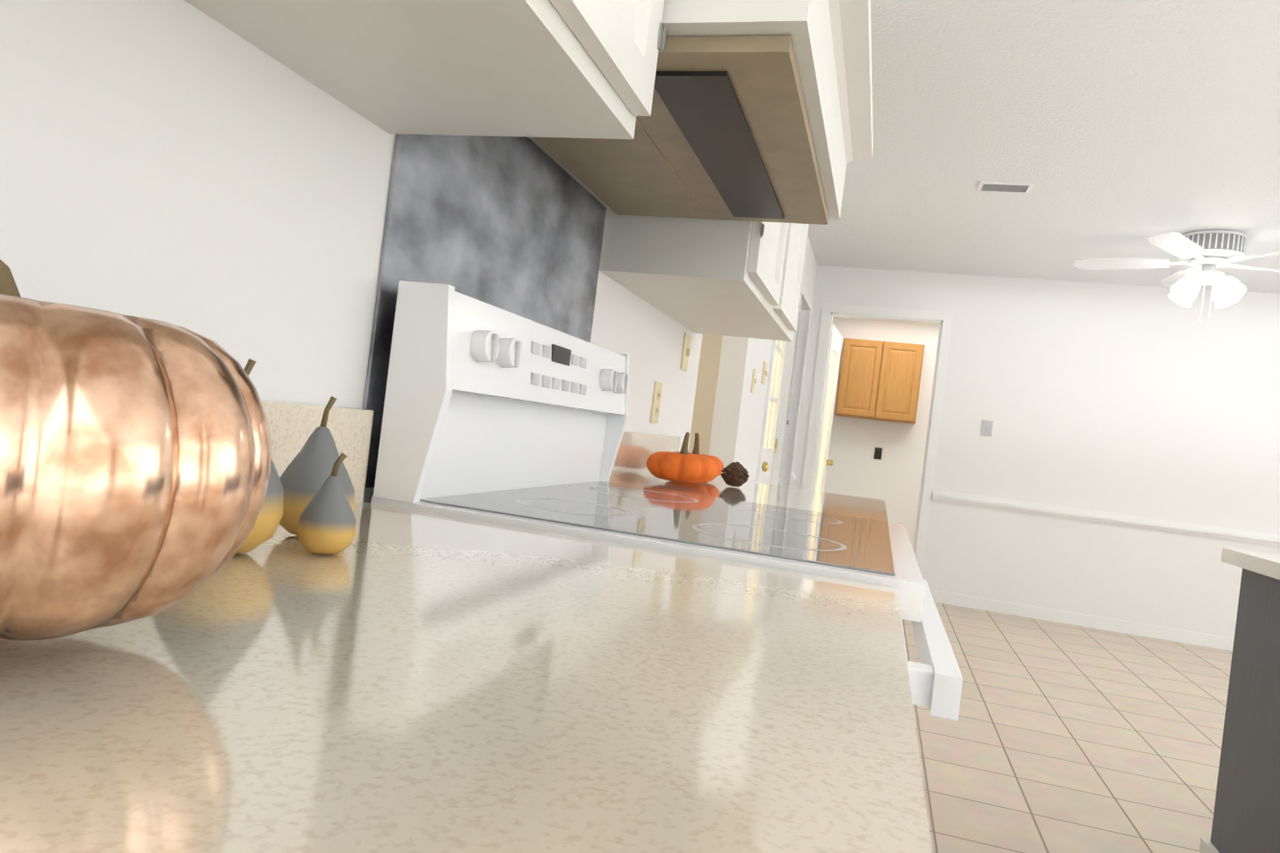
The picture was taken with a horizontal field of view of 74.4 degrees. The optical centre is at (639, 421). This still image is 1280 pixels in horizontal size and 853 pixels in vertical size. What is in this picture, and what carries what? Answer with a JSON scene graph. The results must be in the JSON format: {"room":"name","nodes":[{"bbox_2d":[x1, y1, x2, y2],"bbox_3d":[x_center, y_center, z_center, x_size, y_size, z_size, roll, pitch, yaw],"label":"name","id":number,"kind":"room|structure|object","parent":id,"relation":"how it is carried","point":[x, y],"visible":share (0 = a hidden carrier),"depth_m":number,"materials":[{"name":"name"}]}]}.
{"room":"kitchen","nodes":[
{"label":"kitchen","id":0,"kind":"room"},
{"bbox_2d":[0,0,817,503],"bbox_3d":[0.398,-0.118,3.842,0.120,2.460,10.500,7,0,16],"label":"wall","id":1,"kind":"structure","parent":0,"point":[184,165],"depth_m":0.81,"materials":[{"name":"white paint"}]},
{"bbox_2d":[362,133,606,488],"bbox_3d":[-0.217,-0.189,1.442,0.005,0.578,0.790,7,0,16],"label":"backsplash","id":2,"kind":"structure","parent":1,"relation":"attached to","point":[514,225],"depth_m":1.31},
{"bbox_2d":[184,0,809,342],"bbox_3d":[-0.148,-0.887,0.747,0.362,1.084,4.188,7,0,16],"label":"upper cabinet","id":3,"kind":"object","parent":1,"relation":"attached to","point":[562,68],"visible":0.62,"depth_m":0.88,"materials":[{"name":"white wood"}]},
{"bbox_2d":[649,381,663,422],"bbox_3d":[0.048,-0.056,2.414,0.009,0.116,0.072,7,0,16],"label":"electrical outlet","id":4,"kind":"object","parent":1,"relation":"attached to","point":[655,402],"visible":1,"depth_m":2.40,"materials":[{"name":"plastic"}]},
{"bbox_2d":[680,332,690,370],"bbox_3d":[0.151,-0.223,2.690,0.016,0.116,0.072,7,0,16],"label":"light switch","id":5,"kind":"object","parent":1,"relation":"attached to","point":[685,356],"visible":1,"depth_m":2.68,"materials":[{"name":"plastic"}]},
{"bbox_2d":[528,0,873,224],"bbox_3d":[0.112,-0.746,1.370,0.548,0.654,0.810,7,0,16],"label":"range hood","id":6,"kind":"object","parent":1,"relation":"attached to","point":[761,110],"visible":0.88,"depth_m":1.25,"materials":[{"name":"metal"}]},
{"bbox_2d":[750,369,756,393],"bbox_3d":[0.560,-0.199,4.124,0.016,0.116,0.072,7,0,16],"label":"light switch","id":7,"kind":"object","parent":1,"relation":"attached to","point":[753,381],"visible":0.93,"depth_m":4.11,"materials":[{"name":"plastic"}]},
{"bbox_2d":[761,361,767,385],"bbox_3d":[0.660,-0.256,4.448,0.016,0.116,0.112,7,0,16],"label":"light switch","id":8,"kind":"object","parent":1,"relation":"attached to","point":[764,373],"visible":0.98,"depth_m":4.42,"materials":[{"name":"plastic"}]},
{"bbox_2d":[760,340,787,485],"bbox_3d":[0.786,0.143,5.138,0.117,2.018,0.888,7,0,16],"label":"entry door","id":9,"kind":"structure","parent":1,"relation":"in","point":[770,445],"depth_m":5.37,"materials":[{"name":"beige wood"}]},
{"bbox_2d":[755,283,802,486],"bbox_3d":[0.754,0.107,5.142,0.136,2.105,1.040,7,0,16],"label":"door frame","id":10,"kind":"structure","parent":1,"relation":"attached to","point":[791,346],"depth_m":5.56,"materials":[{"name":"white wood"}]},
{"bbox_2d":[778,283,812,487],"bbox_3d":[1.038,0.018,6.005,0.125,1.875,0.850,7,0,16],"label":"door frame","id":11,"kind":"structure","parent":1,"relation":"in","point":[806,299],"depth_m":6.34,"materials":[{"name":"white painted wood"},{"name":"glass"}]},
{"bbox_2d":[688,334,722,455],"bbox_3d":[-0.943,-0.274,5.486,3.380,2.460,0.120,7,0,16],"label":"wall","id":12,"kind":"structure","parent":0,"point":[706,384],"depth_m":5.04,"materials":[{"name":"beige paint"}]},
{"bbox_2d":[824,317,939,548],"bbox_3d":[2.934,0.201,8.384,2.300,2.460,0.120,7,0,16],"label":"wall","id":13,"kind":"structure","parent":0,"point":[892,478],"depth_m":8.45,"materials":[{"name":"white paint"}]},
{"bbox_2d":[873,447,882,459],"bbox_3d":[2.389,0.317,8.467,0.072,0.116,0.009,7,0,16],"label":"electrical outlet","id":14,"kind":"object","parent":13,"relation":"attached to","point":[877,453],"visible":1,"depth_m":8.46,"materials":[{"name":"plastic"}]},
{"bbox_2d":[835,338,924,424],"bbox_3d":[2.364,-0.402,8.339,0.760,0.760,0.319,7,0,16],"label":"wall cabinet","id":15,"kind":"object","parent":13,"relation":"attached to","point":[879,381],"visible":1,"depth_m":8.19,"materials":[{"name":"brown wood"}]},
{"bbox_2d":[790,265,1279,638],"bbox_3d":[3.744,0.289,5.957,5.200,2.460,0.120,7,0,16],"label":"wall","id":16,"kind":"structure","parent":0,"point":[1147,402],"depth_m":6.04,"materials":[{"name":"white paint"}]},
{"bbox_2d":[812,323,842,492],"bbox_3d":[1.537,0.239,7.063,0.142,2.018,0.791,7,0,16],"label":"laundry door","id":17,"kind":"structure","parent":16,"relation":"in","point":[823,461],"depth_m":7.12,"materials":[{"name":"beige wood"}]},
{"bbox_2d":[801,302,953,575],"bbox_3d":[1.777,0.204,6.510,0.960,2.165,0.136,7,0,16],"label":"door frame","id":18,"kind":"structure","parent":16,"relation":"attached to","point":[943,320],"depth_m":6.40,"materials":[{"name":"white wood"}]},
{"bbox_2d":[981,419,992,437],"bbox_3d":[2.563,0.048,6.230,0.072,0.116,0.016,7,0,16],"label":"light switch","id":19,"kind":"object","parent":16,"relation":"attached to","point":[987,429],"visible":1,"depth_m":6.23,"materials":[{"name":"plastic"}]},
{"bbox_2d":[930,490,1279,651],"bbox_3d":[4.106,1.154,5.744,4.115,0.827,0.032,7,0,16],"label":"baseboard","id":20,"kind":"structure","parent":16,"relation":"attached to","point":[1112,625],"depth_m":5.99,"materials":[{"name":"white wood"}]},
{"bbox_2d":[807,0,1279,294],"bbox_3d":[1.413,-1.287,3.536,8.920,0.100,10.620,7,0,16],"label":"ceiling","id":21,"kind":"structure","parent":0,"point":[1118,129],"depth_m":3.54,"materials":[{"name":"white paint"}]},
{"bbox_2d":[976,180,1033,193],"bbox_3d":[1.831,-1.177,4.235,0.250,0.014,0.140,7,0,16],"label":"ceiling vent","id":22,"kind":"object","parent":21,"relation":"in","point":[1006,186],"visible":0.98,"depth_m":4.21,"materials":[{"name":"white metal"}]},
{"bbox_2d":[1073,229,1279,322],"bbox_3d":[3.147,-0.778,4.704,1.284,0.490,1.242,7,0,16],"label":"ceiling fan","id":23,"kind":"object","parent":21,"relation":"hanging from","point":[1205,254],"visible":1,"depth_m":4.57,"materials":[{"name":"white"}]},
{"bbox_2d":[901,602,1232,852],"bbox_3d":[1.108,1.255,3.527,8.920,0.100,10.620,7,0,16],"label":"floor","id":24,"kind":"structure","parent":0,"point":[1059,738],"depth_m":3.38,"materials":[{"name":"tile"}]},
{"bbox_2d":[0,400,932,852],"bbox_3d":[-0.186,0.521,0.648,0.660,1.030,4.078,7,0,16],"label":"countertop","id":25,"kind":"structure","parent":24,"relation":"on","point":[390,679],"depth_m":0.39,"materials":[{"name":"stone"}]},
{"bbox_2d":[0,259,271,640],"bbox_3d":[-0.297,-0.008,0.394,0.230,0.190,0.230,7,0,16],"label":"pumpkin","id":26,"kind":"object","parent":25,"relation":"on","point":[135,462],"visible":1,"depth_m":0.34,"materials":[{"name":"gold metal"}]},
{"bbox_2d":[235,358,284,554],"bbox_3d":[-0.316,0.025,0.653,0.084,0.151,0.084,7,0,16],"label":"pear","id":27,"kind":"object","parent":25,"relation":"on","point":[268,521],"visible":0.23,"depth_m":0.65,"materials":[{"name":"grey ceramic"}]},
{"bbox_2d":[279,396,354,535],"bbox_3d":[-0.294,0.040,0.771,0.071,0.128,0.071,7,0,16],"label":"pear","id":28,"kind":"object","parent":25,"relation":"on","point":[306,474],"visible":0.67,"depth_m":0.75,"materials":[{"name":"grey ceramic"}]},
{"bbox_2d":[296,452,356,554],"bbox_3d":[-0.256,0.066,0.697,0.046,0.084,0.046,7,0,16],"label":"pear","id":29,"kind":"object","parent":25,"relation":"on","point":[327,524],"visible":1,"depth_m":0.68,"materials":[{"name":"grey ceramic"}]},
{"bbox_2d":[646,432,718,484],"bbox_3d":[0.108,0.087,2.122,0.181,0.125,0.182,7,0,16],"label":"pumpkin","id":30,"kind":"object","parent":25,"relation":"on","point":[683,465],"visible":1,"depth_m":2.06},
{"bbox_2d":[675,433,723,476],"bbox_3d":[0.159,0.094,2.430,0.167,0.126,0.168,7,0,16],"label":"pumpkin","id":31,"kind":"object","parent":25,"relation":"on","point":[717,460],"visible":0.21,"depth_m":2.42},
{"bbox_2d":[720,461,749,487],"bbox_3d":[0.256,0.141,2.271,0.080,0.068,0.080,7,0,16],"label":"pine cone","id":32,"kind":"object","parent":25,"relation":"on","point":[734,475],"visible":1,"depth_m":2.25,"materials":[{"name":"brown plant"}]},
{"bbox_2d":[370,280,962,720],"bbox_3d":[0.072,0.470,1.338,0.715,1.196,0.786,7,0,16],"label":"range","id":33,"kind":"object","parent":24,"relation":"on","point":[494,415],"visible":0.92,"depth_m":1.15,"materials":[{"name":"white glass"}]},
{"bbox_2d":[1199,566,1279,852],"bbox_3d":[2.564,0.939,1.767,2.140,0.860,0.710,7,0,16],"label":"kitchen island","id":34,"kind":"object","parent":24,"relation":"on","point":[1246,815],"depth_m":2.22,"materials":[{"name":"grey wood"}]},
{"bbox_2d":[1221,547,1279,582],"bbox_3d":[2.620,0.493,1.775,2.185,0.040,0.740,7,0,16],"label":"island countertop","id":35,"kind":"structure","parent":34,"relation":"on","point":[1268,565],"depth_m":2.25,"materials":[{"name":"beige stone"}]}
]}

